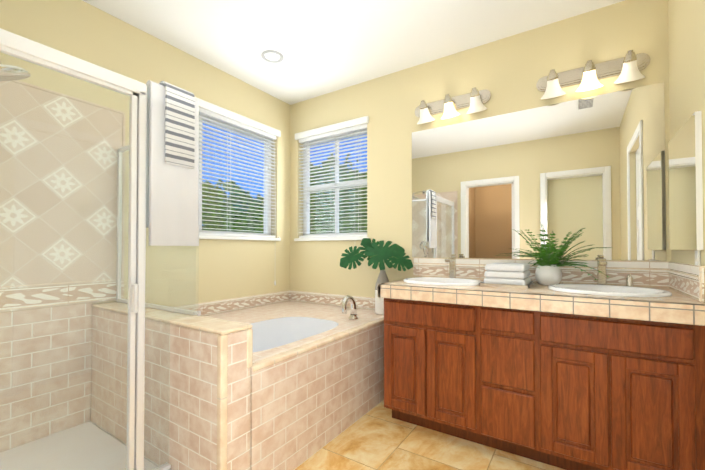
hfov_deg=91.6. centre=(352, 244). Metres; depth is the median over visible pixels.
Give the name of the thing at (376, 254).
vase
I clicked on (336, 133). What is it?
window blinds
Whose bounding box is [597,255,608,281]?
faucet
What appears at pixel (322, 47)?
ceiling
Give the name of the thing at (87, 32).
wall
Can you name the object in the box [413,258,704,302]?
backsplash
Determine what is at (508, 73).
wall
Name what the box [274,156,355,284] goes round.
blind cords
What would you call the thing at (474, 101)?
sconce
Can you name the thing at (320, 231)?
backdrop
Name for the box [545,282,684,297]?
sink
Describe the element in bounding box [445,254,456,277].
faucet
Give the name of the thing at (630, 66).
sconce
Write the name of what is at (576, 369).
bathroom vanity
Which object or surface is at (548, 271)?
fern plant
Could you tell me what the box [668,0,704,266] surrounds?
wall
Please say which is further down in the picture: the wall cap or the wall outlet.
the wall cap
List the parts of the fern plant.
pot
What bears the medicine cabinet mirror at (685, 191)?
attached to the wall at (686, 34)
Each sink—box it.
[393,274,484,285]
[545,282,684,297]
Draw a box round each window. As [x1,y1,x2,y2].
[195,97,280,240]
[294,116,368,240]
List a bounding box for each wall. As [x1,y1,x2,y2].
[0,0,289,364]
[0,80,124,451]
[91,307,250,469]
[290,0,670,318]
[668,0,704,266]
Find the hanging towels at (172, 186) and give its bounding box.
[146,80,198,245]
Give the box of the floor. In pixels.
[294,400,564,469]
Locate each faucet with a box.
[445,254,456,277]
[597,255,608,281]
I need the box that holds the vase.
[340,238,412,314]
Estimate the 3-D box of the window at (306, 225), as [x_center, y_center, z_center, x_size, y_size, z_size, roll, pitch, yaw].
[-0.180,-0.569,3.229,0.845,1.066,0.165,-1,-1,33]
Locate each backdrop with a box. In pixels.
[202,120,263,232]
[310,134,366,233]
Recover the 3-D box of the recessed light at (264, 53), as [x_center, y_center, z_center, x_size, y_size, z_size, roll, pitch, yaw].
[-0.606,-1.419,2.596,0.164,0.010,0.164,-1,-1,33]
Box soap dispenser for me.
[626,274,633,286]
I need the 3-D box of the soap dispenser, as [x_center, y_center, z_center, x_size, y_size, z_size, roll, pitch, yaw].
[1.530,0.201,1.892,0.044,0.080,0.063,-1,-1,33]
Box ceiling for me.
[82,0,624,104]
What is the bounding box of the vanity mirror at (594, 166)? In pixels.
[412,82,665,260]
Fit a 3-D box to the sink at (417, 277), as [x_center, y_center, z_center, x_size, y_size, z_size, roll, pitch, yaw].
[0.581,0.315,2.231,0.508,0.169,0.409,-1,-1,33]
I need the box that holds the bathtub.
[205,295,383,469]
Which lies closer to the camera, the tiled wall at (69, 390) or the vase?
the tiled wall at (69, 390)
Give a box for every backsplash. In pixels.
[175,290,289,315]
[290,290,374,309]
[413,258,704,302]
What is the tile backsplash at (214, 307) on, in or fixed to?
attached to the wall at (87, 32)
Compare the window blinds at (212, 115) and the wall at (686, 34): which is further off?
the window blinds at (212, 115)
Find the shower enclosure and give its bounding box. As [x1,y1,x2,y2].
[0,28,200,469]
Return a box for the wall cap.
[91,302,252,469]
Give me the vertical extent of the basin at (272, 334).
0.447 m
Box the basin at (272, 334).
[250,317,337,351]
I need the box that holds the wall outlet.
[695,250,700,265]
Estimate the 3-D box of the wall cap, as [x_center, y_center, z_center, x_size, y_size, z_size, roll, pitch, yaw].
[-0.992,0.734,1.755,1.240,0.766,0.159,-1,-1,33]
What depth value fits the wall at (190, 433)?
1.52 m
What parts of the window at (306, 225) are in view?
window glass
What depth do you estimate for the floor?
1.84 m
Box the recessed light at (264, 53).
[261,50,282,62]
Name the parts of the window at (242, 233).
window glass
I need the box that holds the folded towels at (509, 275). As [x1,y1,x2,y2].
[479,263,534,288]
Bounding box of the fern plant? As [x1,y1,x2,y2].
[503,222,611,284]
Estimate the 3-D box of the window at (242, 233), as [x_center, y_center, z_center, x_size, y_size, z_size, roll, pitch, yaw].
[-1.059,-0.573,2.901,0.165,1.066,1.096,-1,-1,33]
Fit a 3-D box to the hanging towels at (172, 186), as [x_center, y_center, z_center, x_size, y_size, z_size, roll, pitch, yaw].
[-0.826,-0.363,1.580,0.090,0.738,0.224,-1,-1,33]
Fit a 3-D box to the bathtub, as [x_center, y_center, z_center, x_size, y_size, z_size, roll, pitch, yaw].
[-0.530,0.747,2.460,1.240,0.758,1.531,-1,-1,33]
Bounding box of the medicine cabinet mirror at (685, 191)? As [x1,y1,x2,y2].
[668,111,702,249]
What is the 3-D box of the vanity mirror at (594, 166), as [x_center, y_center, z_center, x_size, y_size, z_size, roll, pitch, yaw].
[1.105,-0.401,2.317,1.508,0.995,0.005,-1,-1,33]
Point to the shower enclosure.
(89, 445)
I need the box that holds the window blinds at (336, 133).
[299,124,366,237]
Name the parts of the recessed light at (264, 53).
recessed ceiling light lens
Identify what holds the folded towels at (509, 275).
on the countertop
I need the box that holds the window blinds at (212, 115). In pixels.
[199,108,275,237]
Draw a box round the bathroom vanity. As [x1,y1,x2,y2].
[377,274,704,469]
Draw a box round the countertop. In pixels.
[377,279,704,325]
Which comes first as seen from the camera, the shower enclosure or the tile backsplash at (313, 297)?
the shower enclosure
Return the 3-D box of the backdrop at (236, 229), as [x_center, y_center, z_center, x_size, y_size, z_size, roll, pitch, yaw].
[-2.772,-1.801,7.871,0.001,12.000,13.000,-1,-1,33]
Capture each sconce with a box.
[415,87,490,123]
[536,50,649,98]

